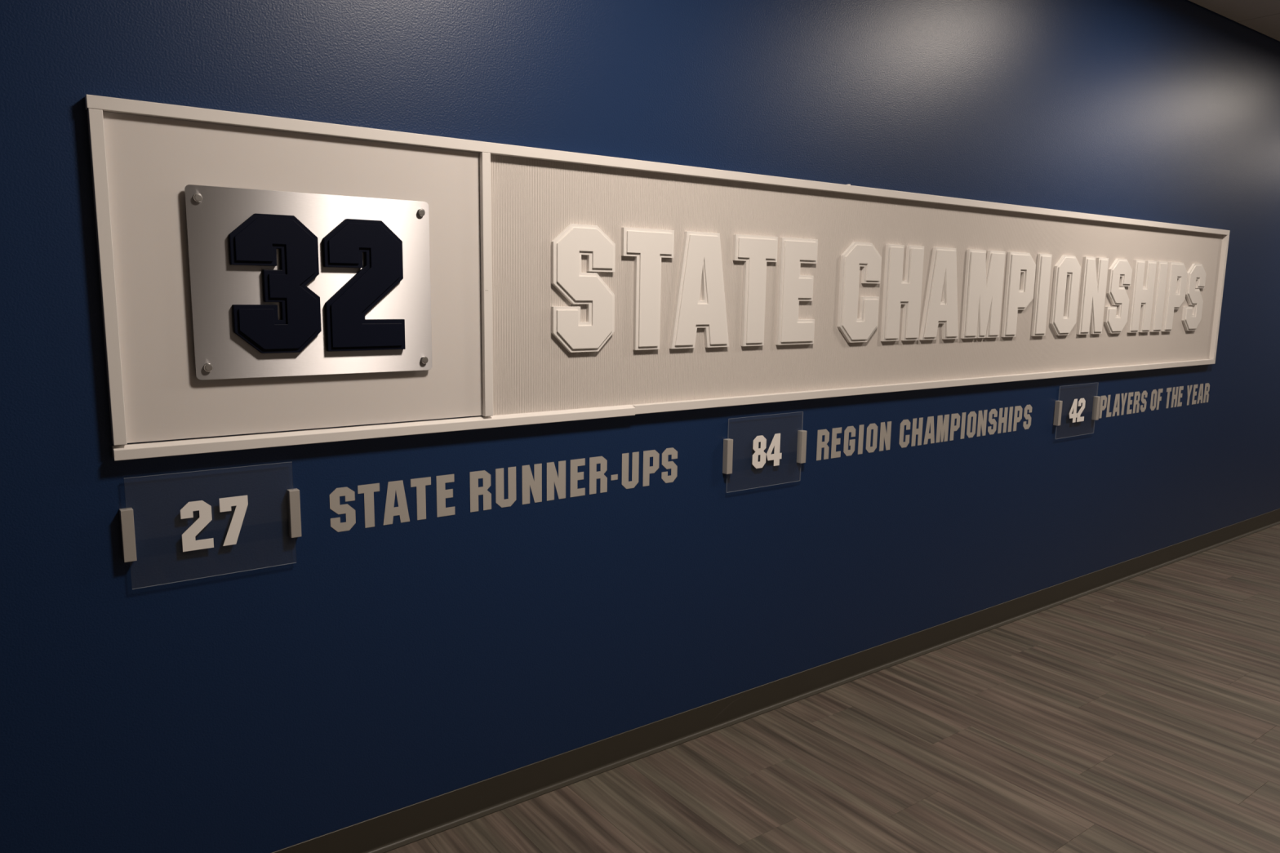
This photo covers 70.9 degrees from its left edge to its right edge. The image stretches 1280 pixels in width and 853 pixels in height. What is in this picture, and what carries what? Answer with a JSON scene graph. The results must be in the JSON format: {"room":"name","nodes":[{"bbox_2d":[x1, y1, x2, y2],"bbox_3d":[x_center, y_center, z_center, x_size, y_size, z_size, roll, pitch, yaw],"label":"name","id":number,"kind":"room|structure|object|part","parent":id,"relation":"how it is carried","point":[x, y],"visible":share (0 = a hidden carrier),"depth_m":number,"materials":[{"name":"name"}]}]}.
{"room":"school corridor","nodes":[
{"label":"school corridor","id":0,"kind":"room"},
{"bbox_2d":[0,0,1279,852],"bbox_3d":[2.365,-0.719,4.490,14.600,3.250,0.120,-6,11,-36],"label":"wall","id":1,"kind":"structure","parent":0,"point":[270,691],"depth_m":2.58,"materials":[{"name":"blue paint"}]},
{"bbox_2d":[119,462,301,588],"bbox_3d":[-0.976,0.222,2.063,0.376,0.250,0.022,-6,11,-36],"label":"plaque","id":2,"kind":"object","parent":1,"relation":"attached to","point":[189,543],"visible":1,"depth_m":2.05,"materials":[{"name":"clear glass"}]},
{"bbox_2d":[329,487,355,532],"bbox_3d":[-0.744,0.208,2.248,0.063,0.112,0.001,-6,11,-36],"label":"vinyl letter","id":3,"kind":"object","parent":1,"relation":"attached to","point":[335,524],"visible":1,"depth_m":2.25,"materials":[{"name":"grey plastic"}]},
{"bbox_2d":[357,483,379,528],"bbox_3d":[-0.689,0.202,2.288,0.056,0.112,0.001,-6,11,-36],"label":"vinyl letter","id":4,"kind":"object","parent":1,"relation":"attached to","point":[368,490],"visible":1,"depth_m":2.29,"materials":[{"name":"grey plastic"}]},
{"bbox_2d":[383,480,409,524],"bbox_3d":[-0.632,0.196,2.329,0.072,0.112,0.001,-6,11,-36],"label":"vinyl letter","id":5,"kind":"object","parent":1,"relation":"attached to","point":[397,486],"visible":1,"depth_m":2.33,"materials":[{"name":"grey plastic"}]},
{"bbox_2d":[410,476,431,519],"bbox_3d":[-0.577,0.191,2.369,0.056,0.112,0.001,-6,11,-36],"label":"vinyl letter","id":6,"kind":"object","parent":1,"relation":"attached to","point":[420,483],"visible":1,"depth_m":2.37,"materials":[{"name":"grey plastic"}]},
{"bbox_2d":[435,474,454,517],"bbox_3d":[-0.521,0.185,2.410,0.052,0.112,0.001,-6,11,-36],"label":"vinyl letter","id":7,"kind":"object","parent":1,"relation":"attached to","point":[442,494],"visible":1,"depth_m":2.41,"materials":[{"name":"grey plastic"}]},
{"bbox_2d":[469,470,491,512],"bbox_3d":[-0.438,0.177,2.471,0.064,0.112,0.001,-6,11,-36],"label":"vinyl letter","id":8,"kind":"object","parent":1,"relation":"attached to","point":[475,491],"visible":1,"depth_m":2.47,"materials":[{"name":"grey plastic"}]},
{"bbox_2d":[495,466,515,507],"bbox_3d":[-0.375,0.171,2.517,0.064,0.112,0.001,-6,11,-36],"label":"vinyl letter","id":9,"kind":"object","parent":1,"relation":"attached to","point":[500,500],"visible":1,"depth_m":2.52,"materials":[{"name":"grey plastic"}]},
{"bbox_2d":[521,463,542,504],"bbox_3d":[-0.308,0.164,2.565,0.064,0.112,0.001,-6,11,-36],"label":"vinyl letter","id":10,"kind":"object","parent":1,"relation":"attached to","point":[535,484],"visible":1,"depth_m":2.56,"materials":[{"name":"grey plastic"}]},
{"bbox_2d":[546,460,565,501],"bbox_3d":[-0.243,0.157,2.613,0.064,0.112,0.001,-6,11,-36],"label":"vinyl letter","id":11,"kind":"object","parent":1,"relation":"attached to","point":[552,475],"visible":1,"depth_m":2.61,"materials":[{"name":"grey plastic"}]},
{"bbox_2d":[570,457,585,497],"bbox_3d":[-0.184,0.151,2.656,0.052,0.112,0.001,-6,11,-36],"label":"vinyl letter","id":12,"kind":"object","parent":1,"relation":"attached to","point":[575,476],"visible":1,"depth_m":2.65,"materials":[{"name":"grey plastic"}]},
{"bbox_2d":[589,456,607,494],"bbox_3d":[-0.125,0.146,2.699,0.064,0.112,0.001,-6,11,-36],"label":"vinyl letter","id":13,"kind":"object","parent":1,"relation":"attached to","point":[594,475],"visible":1,"depth_m":2.70,"materials":[{"name":"grey plastic"}]},
{"bbox_2d":[610,474,617,480],"bbox_3d":[-0.078,0.155,2.736,0.025,0.016,0.001,-6,11,-36],"label":"vinyl hyphen","id":14,"kind":"object","parent":1,"relation":"attached to","point":[615,477],"visible":1,"depth_m":2.73,"materials":[{"name":"grey plastic"}]},
{"bbox_2d":[622,451,639,488],"bbox_3d":[-0.030,0.136,2.769,0.064,0.112,0.001,-6,11,-36],"label":"vinyl letter","id":15,"kind":"object","parent":1,"relation":"attached to","point":[635,458],"visible":1,"depth_m":2.77,"materials":[{"name":"grey plastic"}]},
{"bbox_2d":[642,449,659,486],"bbox_3d":[0.035,0.130,2.816,0.062,0.112,0.001,-6,11,-36],"label":"vinyl letter","id":16,"kind":"object","parent":1,"relation":"attached to","point":[647,469],"visible":1,"depth_m":2.81,"materials":[{"name":"grey plastic"}]},
{"bbox_2d":[84,93,1230,461],"bbox_3d":[1.077,-0.513,3.469,5.460,0.750,0.030,-6,11,-36],"label":"sign board","id":17,"kind":"object","parent":1,"relation":"attached to","point":[496,210],"visible":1,"depth_m":2.46,"materials":[{"name":"white wood"}]},
{"bbox_3d":[-1.110,-0.302,1.873,0.025,0.687,0.028,-6,11,-36],"label":"rail","id":18,"kind":"part","parent":17,"relation":"part of","materials":[{"name":"white ceramic"}]},
{"bbox_3d":[-0.765,-0.337,2.135,0.844,0.687,0.010,-6,11,-36],"label":"smooth panel","id":19,"kind":"part","parent":17,"relation":"part of","materials":[{"name":"white plastic"}]},
{"bbox_2d":[184,184,431,380],"bbox_3d":[-0.757,-0.333,2.121,0.554,0.422,0.023,-6,11,-36],"label":"metal plate","id":20,"kind":"object","parent":17,"relation":"attached to","point":[212,212],"visible":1,"depth_m":2.08,"materials":[{"name":"silver metal"}]},
{"bbox_2d":[228,213,321,353],"bbox_3d":[-0.830,-0.325,2.053,0.191,0.312,0.018,-6,11,-36],"label":"raised number","id":21,"kind":"object","parent":20,"relation":"attached to","point":[256,241],"visible":1,"depth_m":2.05,"materials":[{"name":"black paint"}]},
{"bbox_2d":[322,218,405,351],"bbox_3d":[-0.664,-0.341,2.173,0.192,0.312,0.018,-6,11,-36],"label":"raised number","id":22,"kind":"object","parent":20,"relation":"attached to","point":[347,328],"visible":1,"depth_m":2.16,"materials":[{"name":"black paint"}]},
{"bbox_3d":[-0.574,0.003,2.322,1.370,0.029,0.028,-6,11,-36],"label":"rail","id":23,"kind":"part","parent":17,"relation":"part of","materials":[{"name":"white ceramic"}]},
{"bbox_2d":[551,223,615,352],"bbox_3d":[-0.160,-0.393,2.567,0.209,0.359,0.018,-6,11,-36],"label":"raised letter","id":24,"kind":"object","parent":17,"relation":"attached to","point":[578,287],"visible":1,"depth_m":2.56,"materials":[{"name":"white paint"}]},
{"bbox_2d":[621,226,674,350],"bbox_3d":[0.024,-0.411,2.701,0.188,0.359,0.018,-6,11,-36],"label":"raised letter","id":25,"kind":"object","parent":17,"relation":"attached to","point":[647,246],"visible":1,"depth_m":2.69,"materials":[{"name":"white paint"}]},
{"bbox_3d":[1.082,-0.868,3.415,5.460,0.026,0.028,-6,11,-36],"label":"rail","id":26,"kind":"part","parent":17,"relation":"part of","materials":[{"name":"white ceramic"}]},
{"bbox_2d":[669,231,728,348],"bbox_3d":[0.195,-0.427,2.826,0.238,0.359,0.018,-6,11,-36],"label":"raised letter","id":27,"kind":"object","parent":17,"relation":"attached to","point":[701,262],"visible":1,"depth_m":2.81,"materials":[{"name":"white paint"}]},
{"bbox_2d":[733,234,777,346],"bbox_3d":[0.378,-0.445,2.960,0.188,0.359,0.018,-6,11,-36],"label":"raised letter","id":28,"kind":"object","parent":17,"relation":"attached to","point":[755,251],"visible":1,"depth_m":2.95,"materials":[{"name":"white paint"}]},
{"bbox_2d":[775,237,817,345],"bbox_3d":[0.540,-0.461,3.079,0.174,0.359,0.018,-6,11,-36],"label":"raised letter","id":29,"kind":"object","parent":17,"relation":"attached to","point":[793,287],"visible":1,"depth_m":3.06,"materials":[{"name":"white paint"}]},
{"bbox_3d":[1.420,-0.547,3.735,4.538,0.695,0.004,-6,11,-36],"label":"ribbed panel","id":30,"kind":"part","parent":17,"relation":"part of","materials":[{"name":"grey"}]},
{"bbox_2d":[837,241,881,342],"bbox_3d":[0.801,-0.487,3.269,0.210,0.359,0.018,-6,11,-36],"label":"raised letter","id":31,"kind":"object","parent":17,"relation":"attached to","point":[865,255],"visible":1,"depth_m":3.25,"materials":[{"name":"white paint"}]},
{"bbox_2d":[880,244,924,341],"bbox_3d":[1.000,-0.506,3.414,0.214,0.359,0.018,-6,11,-36],"label":"raised letter","id":32,"kind":"object","parent":17,"relation":"attached to","point":[897,292],"visible":1,"depth_m":3.40,"materials":[{"name":"white paint"}]},
{"bbox_3d":[1.623,-0.212,3.928,4.089,0.027,0.028,-6,11,-36],"label":"rail","id":33,"kind":"part","parent":17,"relation":"part of","materials":[{"name":"white ceramic"}]},
{"bbox_2d":[919,247,958,340],"bbox_3d":[1.199,-0.525,3.559,0.238,0.359,0.018,-6,11,-36],"label":"raised letter","id":34,"kind":"object","parent":17,"relation":"attached to","point":[942,280],"visible":1,"depth_m":3.54,"materials":[{"name":"white paint"}]},
{"bbox_2d":[960,248,1005,338],"bbox_3d":[1.426,-0.547,3.725,0.256,0.359,0.018,-6,11,-36],"label":"raised letter","id":35,"kind":"object","parent":17,"relation":"attached to","point":[984,277],"visible":1,"depth_m":3.71,"materials":[{"name":"white paint"}]},
{"bbox_2d":[1001,251,1035,337],"bbox_3d":[1.641,-0.568,3.882,0.207,0.359,0.018,-6,11,-36],"label":"raised letter","id":36,"kind":"object","parent":17,"relation":"attached to","point":[1015,299],"visible":1,"depth_m":3.85,"materials":[{"name":"white paint"}]},
{"bbox_2d":[1031,253,1052,336],"bbox_3d":[1.784,-0.582,3.986,0.097,0.359,0.018,-6,11,-36],"label":"raised letter","id":37,"kind":"object","parent":17,"relation":"attached to","point":[1043,261],"visible":1,"depth_m":3.97,"materials":[{"name":"white paint"}]},
{"bbox_2d":[1049,255,1080,335],"bbox_3d":[1.946,-0.598,4.105,0.209,0.359,0.018,-6,11,-36],"label":"raised letter","id":38,"kind":"object","parent":17,"relation":"attached to","point":[1061,324],"visible":1,"depth_m":4.09,"materials":[{"name":"white paint"}]},
{"bbox_2d":[1076,256,1108,334],"bbox_3d":[2.144,-0.617,4.250,0.212,0.359,0.018,-6,11,-36],"label":"raised letter","id":39,"kind":"object","parent":17,"relation":"attached to","point":[1094,277],"visible":1,"depth_m":4.23,"materials":[{"name":"white paint"}]},
{"bbox_2d":[1103,258,1132,333],"bbox_3d":[2.339,-0.636,4.392,0.209,0.359,0.018,-6,11,-36],"label":"raised letter","id":40,"kind":"object","parent":17,"relation":"attached to","point":[1120,269],"visible":1,"depth_m":4.38,"materials":[{"name":"white paint"}]},
{"bbox_2d":[1127,259,1156,333],"bbox_3d":[2.537,-0.656,4.537,0.214,0.359,0.018,-6,11,-36],"label":"raised letter","id":41,"kind":"object","parent":17,"relation":"attached to","point":[1141,295],"visible":1,"depth_m":4.52,"materials":[{"name":"white paint"}]},
{"bbox_2d":[1150,261,1168,332],"bbox_3d":[2.686,-0.670,4.645,0.097,0.359,0.018,-6,11,-36],"label":"raised letter","id":42,"kind":"object","parent":17,"relation":"attached to","point":[1162,267],"visible":1,"depth_m":4.63,"materials":[{"name":"white paint"}]},
{"bbox_2d":[1161,262,1187,331],"bbox_3d":[2.832,-0.684,4.752,0.207,0.359,0.018,-6,11,-36],"label":"raised letter","id":43,"kind":"object","parent":17,"relation":"attached to","point":[1177,273],"visible":1,"depth_m":4.72,"materials":[{"name":"white paint"}]},
{"bbox_2d":[1182,263,1206,330],"bbox_3d":[3.014,-0.702,4.885,0.209,0.359,0.018,-6,11,-36],"label":"raised letter","id":44,"kind":"object","parent":17,"relation":"attached to","point":[1196,278],"visible":1,"depth_m":4.87,"materials":[{"name":"white paint"}]},
{"bbox_3d":[3.264,-0.726,5.067,0.026,0.691,0.028,-6,11,-36],"label":"rail","id":45,"kind":"part","parent":17,"relation":"part of","materials":[{"name":"white wood"}]},
{"bbox_2d":[661,447,677,483],"bbox_3d":[0.094,0.124,2.859,0.063,0.112,0.001,-6,11,-36],"label":"vinyl letter","id":46,"kind":"object","parent":1,"relation":"attached to","point":[670,464],"visible":1,"depth_m":2.86,"materials":[{"name":"grey plastic"}]},
{"bbox_2d":[722,411,807,474],"bbox_3d":[0.433,0.085,3.092,0.376,0.250,0.022,-6,11,-36],"label":"plaque","id":47,"kind":"object","parent":1,"relation":"attached to","point":[802,434],"visible":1,"depth_m":3.08,"materials":[{"name":"clear glass"}]},
{"bbox_2d":[271,508,1279,852],"bbox_3d":[2.385,0.798,4.665,14.400,0.098,0.023,-6,11,-36],"label":"baseboard","id":48,"kind":"structure","parent":1,"relation":"attached to","point":[395,829],"depth_m":3.09,"materials":[{"name":"grey plastic"}]},
{"bbox_2d":[816,429,829,460],"bbox_3d":[0.668,0.066,3.278,0.064,0.112,0.001,-6,11,-36],"label":"vinyl letter","id":49,"kind":"object","parent":1,"relation":"attached to","point":[820,444],"visible":1,"depth_m":3.27,"materials":[{"name":"grey plastic"}]},
{"bbox_2d":[831,427,841,458],"bbox_3d":[0.726,0.060,3.320,0.052,0.112,0.001,-6,11,-36],"label":"vinyl letter","id":50,"kind":"object","parent":1,"relation":"attached to","point":[835,441],"visible":1,"depth_m":3.32,"materials":[{"name":"grey plastic"}]},
{"bbox_2d":[843,426,855,456],"bbox_3d":[0.784,0.054,3.363,0.062,0.112,0.001,-6,11,-36],"label":"vinyl letter","id":51,"kind":"object","parent":1,"relation":"attached to","point":[847,452],"visible":1,"depth_m":3.36,"materials":[{"name":"grey plastic"}]},
{"bbox_2d":[857,424,863,454],"bbox_3d":[0.836,0.049,3.400,0.026,0.112,0.001,-6,11,-36],"label":"vinyl letter","id":52,"kind":"object","parent":1,"relation":"attached to","point":[861,427],"visible":1,"depth_m":3.40,"materials":[{"name":"grey plastic"}]},
{"bbox_2d":[866,423,877,453],"bbox_3d":[0.887,0.044,3.438,0.063,0.112,0.001,-6,11,-36],"label":"vinyl letter","id":53,"kind":"object","parent":1,"relation":"attached to","point":[869,449],"visible":1,"depth_m":3.44,"materials":[{"name":"grey plastic"}]},
{"bbox_2d":[879,421,891,451],"bbox_3d":[0.952,0.038,3.485,0.064,0.112,0.001,-6,11,-36],"label":"vinyl letter","id":54,"kind":"object","parent":1,"relation":"attached to","point":[885,434],"visible":1,"depth_m":3.48,"materials":[{"name":"grey plastic"}]},
{"bbox_2d":[898,419,910,448],"bbox_3d":[1.048,0.028,3.555,0.063,0.112,0.001,-6,11,-36],"label":"vinyl letter","id":55,"kind":"object","parent":1,"relation":"attached to","point":[905,422],"visible":1,"depth_m":3.55,"materials":[{"name":"grey plastic"}]},
{"bbox_2d":[911,417,923,446],"bbox_3d":[1.111,0.022,3.601,0.064,0.112,0.001,-6,11,-36],"label":"vinyl letter","id":56,"kind":"object","parent":1,"relation":"attached to","point":[915,431],"visible":1,"depth_m":3.60,"materials":[{"name":"grey plastic"}]},
{"bbox_2d":[923,416,934,444],"bbox_3d":[1.178,0.015,3.650,0.072,0.112,0.001,-6,11,-36],"label":"vinyl letter","id":57,"kind":"object","parent":1,"relation":"attached to","point":[931,419],"visible":1,"depth_m":3.65,"materials":[{"name":"grey plastic"}]},
{"bbox_2d":[936,414,949,442],"bbox_3d":[1.246,0.008,3.700,0.078,0.112,0.001,-6,11,-36],"label":"vinyl letter","id":58,"kind":"object","parent":1,"relation":"attached to","point":[942,428],"visible":1,"depth_m":3.70,"materials":[{"name":"grey plastic"}]},
{"bbox_2d":[949,413,959,440],"bbox_3d":[1.315,0.001,3.750,0.062,0.112,0.001,-6,11,-36],"label":"vinyl letter","id":59,"kind":"object","parent":1,"relation":"attached to","point":[953,416],"visible":1,"depth_m":3.74,"materials":[{"name":"grey plastic"}]},
{"bbox_2d":[960,412,965,439],"bbox_3d":[1.361,-0.003,3.783,0.026,0.112,0.001,-6,11,-36],"label":"vinyl letter","id":60,"kind":"object","parent":1,"relation":"attached to","point":[963,415],"visible":1,"depth_m":3.78,"materials":[{"name":"grey plastic"}]},
{"bbox_2d":[966,411,976,437],"bbox_3d":[1.409,-0.008,3.819,0.063,0.112,0.001,-6,11,-36],"label":"vinyl letter","id":61,"kind":"object","parent":1,"relation":"attached to","point":[971,414],"visible":1,"depth_m":3.82,"materials":[{"name":"grey plastic"}]},
{"bbox_2d":[977,409,987,436],"bbox_3d":[1.471,-0.014,3.864,0.064,0.112,0.001,-6,11,-36],"label":"vinyl letter","id":62,"kind":"object","parent":1,"relation":"attached to","point":[981,424],"visible":1,"depth_m":3.86,"materials":[{"name":"grey plastic"}]},
{"bbox_2d":[987,408,997,435],"bbox_3d":[1.535,-0.021,3.910,0.063,0.112,0.001,-6,11,-36],"label":"vinyl letter","id":63,"kind":"object","parent":1,"relation":"attached to","point":[992,421],"visible":1,"depth_m":3.91,"materials":[{"name":"grey plastic"}]},
{"bbox_2d":[997,407,1008,433],"bbox_3d":[1.598,-0.027,3.956,0.064,0.112,0.001,-6,11,-36],"label":"vinyl letter","id":64,"kind":"object","parent":1,"relation":"attached to","point":[1002,420],"visible":1,"depth_m":3.96,"materials":[{"name":"grey plastic"}]},
{"bbox_2d":[1008,406,1013,431],"bbox_3d":[1.646,-0.032,3.991,0.026,0.112,0.001,-6,11,-36],"label":"vinyl letter","id":65,"kind":"object","parent":1,"relation":"attached to","point":[1010,422],"visible":1,"depth_m":3.99,"materials":[{"name":"grey plastic"}]},
{"bbox_2d":[1013,405,1022,431],"bbox_3d":[1.693,-0.037,4.026,0.062,0.112,0.001,-6,11,-36],"label":"vinyl letter","id":66,"kind":"object","parent":1,"relation":"attached to","point":[1017,408],"visible":1,"depth_m":4.02,"materials":[{"name":"grey plastic"}]},
{"bbox_2d":[1022,404,1031,429],"bbox_3d":[1.757,-0.043,4.072,0.063,0.112,0.001,-6,11,-36],"label":"vinyl letter","id":67,"kind":"object","parent":1,"relation":"attached to","point":[1028,416],"visible":1,"depth_m":4.07,"materials":[{"name":"grey plastic"}]},
{"bbox_2d":[1053,382,1100,426],"bbox_3d":[2.097,-0.077,4.306,0.376,0.250,0.022,-6,11,-36],"label":"plaque","id":68,"kind":"object","parent":1,"relation":"attached to","point":[1096,400],"visible":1,"depth_m":4.30,"materials":[{"name":"clear glass"}]},
{"bbox_2d":[1098,395,1106,418],"bbox_3d":[2.305,-0.098,4.472,0.062,0.112,0.001,-6,11,-36],"label":"vinyl letter","id":69,"kind":"object","parent":1,"relation":"attached to","point":[1102,407],"visible":1,"depth_m":4.47,"materials":[{"name":"grey plastic"}]},
{"bbox_2d":[1106,395,1111,417],"bbox_3d":[2.357,-0.103,4.511,0.049,0.112,0.001,-6,11,-36],"label":"vinyl letter","id":70,"kind":"object","parent":1,"relation":"attached to","point":[1108,413],"visible":1,"depth_m":4.50,"materials":[{"name":"grey plastic"}]},
{"bbox_2d":[1111,393,1119,416],"bbox_3d":[2.416,-0.109,4.553,0.072,0.112,0.001,-6,11,-36],"label":"vinyl letter","id":71,"kind":"object","parent":1,"relation":"attached to","point":[1117,396],"visible":1,"depth_m":4.55,"materials":[{"name":"grey plastic"}]},
{"bbox_2d":[1120,392,1127,415],"bbox_3d":[2.471,-0.115,4.593,0.065,0.112,0.001,-6,11,-36],"label":"vinyl letter","id":72,"kind":"object","parent":1,"relation":"attached to","point":[1123,398],"visible":1,"depth_m":4.59,"materials":[{"name":"grey plastic"}]},
{"bbox_2d":[1126,391,1133,413],"bbox_3d":[2.528,-0.120,4.635,0.052,0.112,0.001,-6,11,-36],"label":"vinyl letter","id":73,"kind":"object","parent":1,"relation":"attached to","point":[1130,394],"visible":1,"depth_m":4.63,"materials":[{"name":"grey plastic"}]},
{"bbox_2d":[1133,391,1140,413],"bbox_3d":[2.586,-0.126,4.677,0.064,0.112,0.001,-6,11,-36],"label":"vinyl letter","id":74,"kind":"object","parent":1,"relation":"attached to","point":[1136,393],"visible":1,"depth_m":4.67,"materials":[{"name":"grey plastic"}]},
{"bbox_2d":[1140,391,1147,412],"bbox_3d":[2.649,-0.132,4.723,0.063,0.112,0.001,-6,11,-36],"label":"vinyl letter","id":75,"kind":"object","parent":1,"relation":"attached to","point":[1144,393],"visible":1,"depth_m":4.72,"materials":[{"name":"grey plastic"}]},
{"bbox_2d":[1150,389,1157,410],"bbox_3d":[2.737,-0.141,4.787,0.063,0.112,0.001,-6,11,-36],"label":"vinyl letter","id":76,"kind":"object","parent":1,"relation":"attached to","point":[1154,391],"visible":1,"depth_m":4.79,"materials":[{"name":"grey plastic"}]},
{"bbox_2d":[1156,388,1163,409],"bbox_3d":[2.792,-0.147,4.828,0.051,0.112,0.001,-6,11,-36],"label":"vinyl letter","id":77,"kind":"object","parent":1,"relation":"attached to","point":[1160,390],"visible":1,"depth_m":4.82,"materials":[{"name":"grey plastic"}]},
{"bbox_2d":[1166,387,1171,408],"bbox_3d":[2.873,-0.155,4.887,0.056,0.112,0.001,-6,11,-36],"label":"vinyl letter","id":78,"kind":"object","parent":1,"relation":"attached to","point":[1168,389],"visible":1,"depth_m":4.89,"materials":[{"name":"grey plastic"}]},
{"bbox_2d":[1170,386,1178,407],"bbox_3d":[2.935,-0.161,4.932,0.064,0.112,0.001,-6,11,-36],"label":"vinyl letter","id":79,"kind":"object","parent":1,"relation":"attached to","point":[1174,397],"visible":1,"depth_m":4.93,"materials":[{"name":"grey plastic"}]},
{"bbox_2d":[1177,386,1183,406],"bbox_3d":[2.991,-0.167,4.973,0.052,0.112,0.001,-6,11,-36],"label":"vinyl letter","id":80,"kind":"object","parent":1,"relation":"attached to","point":[1181,388],"visible":1,"depth_m":4.97,"materials":[{"name":"grey plastic"}]},
{"bbox_2d":[1186,385,1192,404],"bbox_3d":[3.075,-0.175,5.034,0.065,0.112,0.001,-6,11,-36],"label":"vinyl letter","id":81,"kind":"object","parent":1,"relation":"attached to","point":[1188,386],"visible":1,"depth_m":5.04,"materials":[{"name":"grey plastic"}]},
{"bbox_2d":[1191,384,1197,404],"bbox_3d":[3.137,-0.181,5.079,0.052,0.112,0.001,-6,11,-36],"label":"vinyl letter","id":82,"kind":"object","parent":1,"relation":"attached to","point":[1195,386],"visible":1,"depth_m":5.07,"materials":[{"name":"grey plastic"}]},
{"bbox_2d":[1196,383,1203,404],"bbox_3d":[3.198,-0.188,5.124,0.072,0.112,0.001,-6,11,-36],"label":"vinyl letter","id":83,"kind":"object","parent":1,"relation":"attached to","point":[1200,397],"visible":1,"depth_m":5.12,"materials":[{"name":"grey plastic"}]},
{"bbox_2d":[1203,382,1209,402],"bbox_3d":[3.261,-0.194,5.170,0.064,0.112,0.001,-6,11,-36],"label":"vinyl letter","id":84,"kind":"object","parent":1,"relation":"attached to","point":[1206,393],"visible":1,"depth_m":5.17,"materials":[{"name":"grey plastic"}]},
{"bbox_2d":[386,524,1279,852],"bbox_3d":[3.358,1.087,3.371,14.400,0.050,3.310,-6,11,-36],"label":"floor","id":85,"kind":"structure","parent":0,"point":[1140,713],"depth_m":2.96,"materials":[{"name":"grey"}]},
{"bbox_2d":[1188,0,1279,40],"bbox_3d":[3.402,-1.890,2.913,14.400,0.060,3.310,-6,11,-36],"label":"ceiling","id":86,"kind":"structure","parent":0,"point":[1263,16],"depth_m":4.61,"materials":[{"name":"grey paint"}]}
]}

